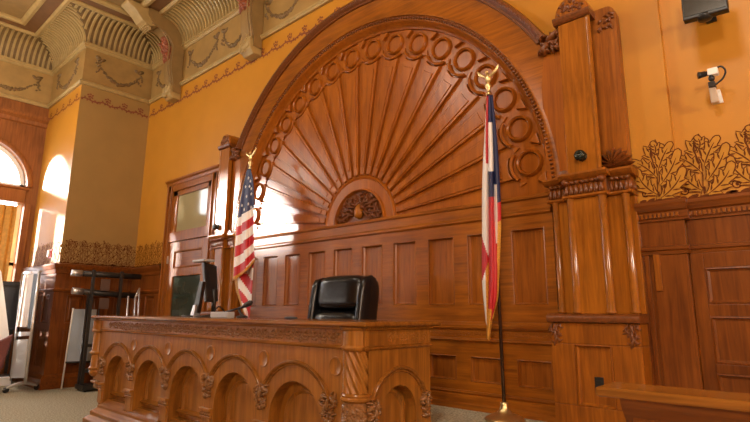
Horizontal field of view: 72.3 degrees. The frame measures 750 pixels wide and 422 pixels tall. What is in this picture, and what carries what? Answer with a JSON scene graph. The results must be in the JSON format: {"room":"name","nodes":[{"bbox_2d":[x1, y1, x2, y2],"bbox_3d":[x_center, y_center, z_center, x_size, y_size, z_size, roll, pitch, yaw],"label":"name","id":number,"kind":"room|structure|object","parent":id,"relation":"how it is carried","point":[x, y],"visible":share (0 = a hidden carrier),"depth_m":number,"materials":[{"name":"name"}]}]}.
{"room":"courtroom","nodes":[
{"label":"courtroom","id":0,"kind":"room"},
{"bbox_2d":[0,97,49,373],"bbox_3d":[-9.418,-0.854,5.816,0.460,6.100,9.650,-9,-15,41],"label":"wall","id":1,"kind":"structure","parent":0,"point":[23,126],"depth_m":9.17,"materials":[{"name":"brown wood"}]},
{"bbox_2d":[0,146,29,280],"bbox_3d":[-6.808,0.251,8.514,0.310,3.110,1.600,-9,-15,41],"label":"window","id":2,"kind":"structure","parent":1,"relation":"in","point":[10,193],"depth_m":9.04,"materials":[{"name":"brown wood"}]},
{"bbox_2d":[0,204,17,280],"bbox_3d":[-6.518,1.150,8.461,0.079,2.630,0.744,-9,-15,41],"label":"curtain","id":3,"kind":"object","parent":2,"relation":"hanging from","point":[8,213],"visible":0.82,"depth_m":8.80,"materials":[{"name":"fabric"}]},
{"bbox_2d":[0,381,97,421],"bbox_3d":[-3.582,1.398,1.007,15.000,0.100,11.100,-9,-15,41],"label":"floor","id":4,"kind":"structure","parent":0,"point":[22,403],"depth_m":6.36,"materials":[{"name":"beige carpet"}]},
{"bbox_2d":[0,376,10,385],"bbox_3d":[-5.847,2.625,7.882,0.200,0.120,0.400,-9,-15,41],"label":"storage box","id":5,"kind":"object","parent":4,"relation":"on","point":[4,381],"visible":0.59,"depth_m":7.91,"materials":[{"name":"white cardboard"}]},
{"bbox_2d":[0,334,12,369],"bbox_3d":[-5.553,2.160,7.275,0.550,0.802,0.505,-9,-15,41],"label":"armchair","id":6,"kind":"object","parent":4,"relation":"on","point":[5,343],"visible":1,"depth_m":7.25,"materials":[{"name":"red fabric"}]},
{"bbox_2d":[0,281,19,382],"bbox_3d":[-6.095,1.943,8.263,0.400,1.602,0.519,-9,-15,41],"label":"television","id":7,"kind":"object","parent":4,"relation":"on","point":[11,289],"visible":0.58,"depth_m":8.30,"materials":[{"name":"black plastic"}]},
{"bbox_2d":[2,270,41,392],"bbox_3d":[-5.270,1.762,7.704,1.311,1.748,0.469,-9,-15,41],"label":"display stand","id":8,"kind":"object","parent":4,"relation":"on","point":[29,284],"visible":1,"depth_m":7.51,"materials":[{"name":"silver metal"}]},
{"bbox_2d":[0,271,8,339],"bbox_3d":[-5.770,1.612,7.875,0.334,1.639,0.106,5,-12,-22],"label":"board","id":9,"kind":"object","parent":8,"relation":"on","point":[4,332],"visible":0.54,"depth_m":7.91,"materials":[{"name":"paper"}]},
{"bbox_2d":[60,308,99,388],"bbox_3d":[-4.509,2.101,7.902,0.074,1.191,0.471,-9,-15,41],"label":"easel","id":10,"kind":"object","parent":4,"relation":"on","point":[73,350],"visible":0.76,"depth_m":7.86,"materials":[{"name":"white plastic"}]},
{"bbox_2d":[65,361,90,362],"bbox_3d":[-4.499,2.307,7.840,0.028,0.040,0.417,-9,-15,41],"label":"tray","id":11,"kind":"object","parent":10,"relation":"on","point":[65,361],"depth_m":7.77,"materials":[{"name":"black"}]},
{"bbox_2d":[70,269,141,391],"bbox_3d":[-4.091,1.781,7.755,0.310,1.749,1.025,-9,-15,41],"label":"rack","id":12,"kind":"object","parent":4,"relation":"on","point":[105,283],"visible":0.78,"depth_m":7.72,"materials":[{"name":"grey metal"}]},
{"bbox_2d":[126,288,139,314],"bbox_3d":[-3.453,1.828,7.287,0.212,1.469,0.184,-9,-15,41],"label":"hand truck","id":13,"kind":"object","parent":4,"relation":"on","point":[138,291],"visible":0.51,"depth_m":7.40,"materials":[{"name":"silver metal"}]},
{"bbox_2d":[82,315,440,421],"bbox_3d":[-1.355,1.485,4.457,4.245,1.094,0.828,-9,-15,41],"label":"bench","id":14,"kind":"object","parent":4,"relation":"on","point":[154,368],"visible":1,"depth_m":3.66,"materials":[{"name":"brown wood"}]},
{"bbox_2d":[190,281,209,316],"bbox_3d":[-1.596,0.816,4.747,0.168,0.326,0.155,-9,-15,41],"label":"monitor","id":15,"kind":"object","parent":14,"relation":"on","point":[196,309],"visible":0.91,"depth_m":4.69,"materials":[{"name":"black plastic"}]},
{"bbox_2d":[181,306,224,316],"bbox_3d":[-1.562,0.946,4.842,0.166,0.102,0.470,-9,-15,41],"label":"cable","id":16,"kind":"object","parent":14,"relation":"on","point":[217,306],"visible":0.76,"depth_m":4.74,"materials":[{"name":"black plastic"}]},
{"bbox_2d":[192,259,217,311],"bbox_3d":[-1.631,0.766,5.088,0.295,0.555,0.270,-9,-15,41],"label":"monitor","id":17,"kind":"object","parent":14,"relation":"on","point":[209,271],"visible":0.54,"depth_m":5.07,"materials":[{"name":"black plastic"}]},
{"bbox_2d":[192,259,214,262],"bbox_3d":[-1.707,0.498,5.109,0.220,0.021,0.120,-9,-15,41],"label":"shelf","id":18,"kind":"object","parent":17,"relation":"attached to","point":[199,260],"depth_m":5.05,"materials":[{"name":"grey plastic"}]},
{"bbox_2d":[210,312,234,317],"bbox_3d":[-1.324,0.900,4.450,0.277,0.050,0.070,-9,-15,41],"label":"equipment box","id":19,"kind":"object","parent":14,"relation":"on","point":[213,314],"visible":1,"depth_m":4.39,"materials":[{"name":"grey plastic"}]},
{"bbox_2d":[225,300,252,317],"bbox_3d":[-1.208,0.864,4.523,0.407,0.149,0.098,-9,-15,41],"label":"microphone","id":20,"kind":"object","parent":14,"relation":"on","point":[248,303],"visible":0.99,"depth_m":4.44,"materials":[{"name":"black plastic"}]},
{"bbox_2d":[595,382,749,421],"bbox_3d":[1.690,0.801,0.507,2.748,0.950,0.165,-9,-15,41],"label":"railing","id":21,"kind":"object","parent":4,"relation":"on","point":[639,402],"visible":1,"depth_m":1.33,"materials":[{"name":"brown wood"}]},
{"bbox_2d":[28,84,149,267],"bbox_3d":[-5.045,-0.158,9.194,1.664,6.100,1.374,-9,-15,41],"label":"wall","id":22,"kind":"structure","parent":0,"point":[87,211],"depth_m":8.64,"materials":[{"name":"paint"}]},
{"bbox_2d":[18,273,56,374],"bbox_3d":[-5.490,1.827,8.259,1.634,1.836,0.036,-9,-15,41],"label":"trim","id":23,"kind":"structure","parent":22,"relation":"attached to","point":[45,300],"depth_m":7.97,"materials":[{"name":"brown wood"}]},
{"bbox_2d":[46,249,52,258],"bbox_3d":[-5.239,0.690,8.255,0.120,0.145,0.049,-9,-15,41],"label":"fire alarm","id":24,"kind":"object","parent":22,"relation":"attached to","point":[49,252],"visible":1,"depth_m":8.24,"materials":[{"name":"red plastic"}]},
{"bbox_2d":[8,369,92,389],"bbox_3d":[-4.775,2.606,7.981,2.915,0.210,1.003,-1,-11,7],"label":"baseboard","id":25,"kind":"structure","parent":22,"relation":"attached to","point":[50,381],"depth_m":7.73,"materials":[{"name":"brown wood"}]},
{"bbox_2d":[0,0,143,18],"bbox_3d":[-3.462,-4.693,1.396,13.820,0.120,10.020,-9,-15,41],"label":"trim","id":26,"kind":"structure","parent":22,"relation":"attached to","point":[16,8],"depth_m":8.35,"materials":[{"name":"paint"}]},
{"bbox_2d":[44,273,131,374],"bbox_3d":[-4.502,1.814,8.156,0.036,1.836,1.178,-9,-15,41],"label":"trim","id":27,"kind":"structure","parent":22,"relation":"attached to","point":[63,302],"depth_m":7.90,"materials":[{"name":"brown wood"}]},
{"bbox_2d":[22,263,159,275],"bbox_3d":[-4.732,0.999,8.493,2.720,0.162,1.235,-9,-15,41],"label":"trim","id":28,"kind":"structure","parent":22,"relation":"attached to","point":[52,268],"depth_m":8.21,"materials":[{"name":"brown wood"}]},
{"bbox_2d":[39,288,158,293],"bbox_3d":[-4.760,1.289,8.251,2.906,0.060,0.982,-1,-11,7],"label":"trim","id":29,"kind":"structure","parent":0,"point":[48,289],"depth_m":8.06,"materials":[{"name":"brown wood"}]},
{"bbox_2d":[127,404,543,421],"bbox_3d":[1.298,1.536,2.797,9.920,0.387,1.330,-9,-15,41],"label":"floor","id":30,"kind":"structure","parent":0,"point":[438,413],"depth_m":3.88,"materials":[{"name":"beige carpet"}]},
{"bbox_2d":[200,134,241,316],"bbox_3d":[-2.001,0.499,6.755,0.656,3.132,0.248,-9,-15,41],"label":"pilaster","id":31,"kind":"object","parent":30,"relation":"on","point":[222,240],"visible":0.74,"depth_m":6.74,"materials":[{"name":"brown wood"}]},
{"bbox_2d":[212,224,218,229],"bbox_3d":[-2.103,0.210,6.776,0.080,0.080,0.078,-9,-15,41],"label":"wall sensor","id":32,"kind":"object","parent":31,"relation":"attached to","point":[215,226],"visible":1,"depth_m":6.75,"materials":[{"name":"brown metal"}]},
{"bbox_2d":[232,149,255,316],"bbox_3d":[-1.482,0.559,5.845,0.327,2.671,0.354,0,-11,2],"label":"flag","id":33,"kind":"object","parent":30,"relation":"on","point":[244,258],"visible":0.95,"depth_m":5.86,"materials":[{"name":"multicoloured fabric"}]},
{"bbox_2d":[307,275,378,319],"bbox_3d":[-0.402,1.047,4.151,0.726,1.069,0.736,-9,-15,41],"label":"office chair","id":34,"kind":"object","parent":30,"relation":"on","point":[343,296],"visible":0.4,"depth_m":4.23,"materials":[{"name":"black leather"}]},
{"bbox_2d":[314,311,354,318],"bbox_3d":[-0.321,0.961,4.260,0.530,0.257,0.168,-9,-15,41],"label":"lumbar cushion","id":35,"kind":"object","parent":34,"relation":"on","point":[317,314],"depth_m":4.23,"materials":[{"name":"black leather"}]},
{"bbox_2d":[318,275,362,310],"bbox_3d":[-0.286,0.694,4.351,0.530,0.297,0.156,-9,-15,41],"label":"cushion","id":36,"kind":"object","parent":34,"relation":"on","point":[335,293],"depth_m":4.28,"materials":[{"name":"black leather"}]},
{"bbox_2d":[477,64,525,421],"bbox_3d":[0.949,0.161,3.979,0.290,2.764,0.290,-9,-15,41],"label":"flag","id":37,"kind":"object","parent":30,"relation":"on","point":[491,197],"visible":1,"depth_m":3.93,"materials":[{"name":"multicoloured fabric"}]},
{"bbox_2d":[538,0,652,421],"bbox_3d":[1.516,-0.087,3.655,0.656,3.132,0.248,-9,-15,41],"label":"pilaster","id":38,"kind":"object","parent":30,"relation":"on","point":[602,300],"visible":0.99,"depth_m":3.56,"materials":[{"name":"brown wood"}]},
{"bbox_2d":[574,150,586,161],"bbox_3d":[1.457,-0.393,3.639,0.080,0.080,0.078,-9,-15,41],"label":"wall sensor","id":39,"kind":"object","parent":38,"relation":"attached to","point":[579,155],"visible":1,"depth_m":3.61,"materials":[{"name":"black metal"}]},
{"bbox_2d":[594,377,603,391],"bbox_3d":[1.480,1.147,3.382,0.058,0.098,0.017,-9,-15,41],"label":"outlet","id":40,"kind":"object","parent":38,"relation":"attached to","point":[599,381],"visible":0.55,"depth_m":3.38,"materials":[{"name":"black plastic"}]},
{"bbox_2d":[134,0,688,405],"bbox_3d":[-0.958,-0.689,6.355,8.304,6.100,0.214,-9,-15,41],"label":"wall","id":41,"kind":"structure","parent":0,"point":[184,136],"depth_m":6.87,"materials":[{"name":"paint"}]},
{"bbox_2d":[0,0,155,25],"bbox_3d":[-3.092,-3.965,4.946,17.182,0.070,7.299,-1,-11,6],"label":"trim","id":42,"kind":"structure","parent":41,"relation":"attached to","point":[37,4],"depth_m":8.36,"materials":[{"name":"beige paint"}]},
{"bbox_2d":[0,0,172,32],"bbox_3d":[-3.473,-4.634,1.593,14.110,0.001,10.310,-9,-15,41],"label":"trim","id":43,"kind":"structure","parent":41,"relation":"attached to","point":[48,7],"depth_m":8.47,"materials":[{"name":"paint"}]},
{"bbox_2d":[0,0,181,37],"bbox_3d":[-3.105,-3.894,5.244,17.573,0.055,7.500,-1,-11,6],"label":"trim","id":44,"kind":"structure","parent":41,"relation":"attached to","point":[65,3],"depth_m":8.53,"materials":[{"name":"beige paint"}]},
{"bbox_2d":[0,0,238,69],"bbox_3d":[-3.492,-4.360,1.872,14.572,0.394,10.772,-9,-15,41],"label":"trim","id":45,"kind":"structure","parent":41,"relation":"attached to","point":[75,24],"depth_m":8.87,"materials":[{"name":"beige paint"}]},
{"bbox_2d":[0,6,239,75],"bbox_3d":[-3.128,-3.384,5.609,18.160,0.090,7.804,-1,-11,5],"label":"trim","id":46,"kind":"structure","parent":41,"relation":"attached to","point":[235,12],"depth_m":8.95,"materials":[{"name":"beige paint"}]},
{"bbox_2d":[129,266,160,314],"bbox_3d":[-3.723,1.831,8.216,1.060,1.836,0.036,-9,-15,41],"label":"wainscoting","id":47,"kind":"structure","parent":41,"relation":"attached to","point":[149,301],"depth_m":8.26,"materials":[{"name":"brown wood"}]},
{"bbox_2d":[121,0,183,102],"bbox_3d":[-3.682,-2.589,8.422,0.346,1.390,1.000,-9,-15,41],"label":"corbel","id":48,"kind":"object","parent":41,"relation":"attached to","point":[147,19],"visible":1,"depth_m":8.52,"materials":[{"name":"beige paint"}]},
{"bbox_2d":[0,0,318,103],"bbox_3d":[-3.131,-3.055,5.562,18.149,0.595,7.752,-1,-11,5],"label":"trim","id":49,"kind":"structure","parent":41,"relation":"attached to","point":[91,65],"depth_m":8.86,"materials":[{"name":"beige paint"}]},
{"bbox_2d":[0,0,332,108],"bbox_3d":[-3.133,-2.736,5.487,18.160,0.080,7.794,-1,-11,5],"label":"trim","id":50,"kind":"structure","parent":41,"relation":"attached to","point":[320,3],"depth_m":8.47,"materials":[{"name":"beige paint"}]},
{"bbox_2d":[157,164,218,315],"bbox_3d":[-2.777,0.808,7.524,1.550,2.812,0.095,-9,-15,41],"label":"door","id":51,"kind":"structure","parent":41,"relation":"in","point":[190,215],"depth_m":7.66,"materials":[{"name":"brown wood"}]},
{"bbox_2d":[237,0,263,60],"bbox_3d":[-2.000,-2.870,6.939,0.346,1.390,1.000,-9,-15,41],"label":"corbel","id":52,"kind":"object","parent":41,"relation":"attached to","point":[251,11],"visible":1,"depth_m":7.07,"materials":[{"name":"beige paint"}]},
{"bbox_2d":[228,0,559,421],"bbox_3d":[-0.214,-0.282,5.330,4.795,4.138,0.196,-9,-15,41],"label":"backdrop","id":53,"kind":"structure","parent":41,"relation":"attached to","point":[367,138],"depth_m":4.86,"materials":[{"name":"brown wood"}]},
{"bbox_2d":[634,198,703,389],"bbox_3d":[1.897,0.667,3.279,0.305,1.512,0.085,-9,-15,41],"label":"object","id":54,"kind":"structure","parent":41,"relation":"attached to","point":[672,327],"depth_m":3.31,"materials":[{"name":"brown wood"}]},
{"bbox_2d":[659,0,749,387],"bbox_3d":[3.876,-1.475,2.198,4.750,6.100,0.254,-9,-15,41],"label":"wall","id":55,"kind":"structure","parent":0,"point":[713,140],"depth_m":3.39,"materials":[{"name":"paint"}]},
{"bbox_2d":[681,0,729,23],"bbox_3d":[2.167,-1.337,3.343,0.241,0.321,0.345,-9,-15,41],"label":"speaker","id":56,"kind":"object","parent":55,"relation":"attached to","point":[702,11],"visible":1,"depth_m":3.22,"materials":[{"name":"black plastic"}]},
{"bbox_2d":[697,65,726,104],"bbox_3d":[2.184,-0.797,3.338,0.157,0.206,0.226,-5,-12,25],"label":"security camera","id":57,"kind":"object","parent":55,"relation":"attached to","point":[715,95],"visible":1,"depth_m":3.27,"materials":[{"name":"white plastic"}]},
{"bbox_2d":[686,192,749,393],"bbox_3d":[3.752,0.373,1.723,4.630,1.512,0.085,-9,-15,41],"label":"trim","id":58,"kind":"structure","parent":55,"relation":"attached to","point":[718,227],"depth_m":3.17,"materials":[{"name":"brown wood"}]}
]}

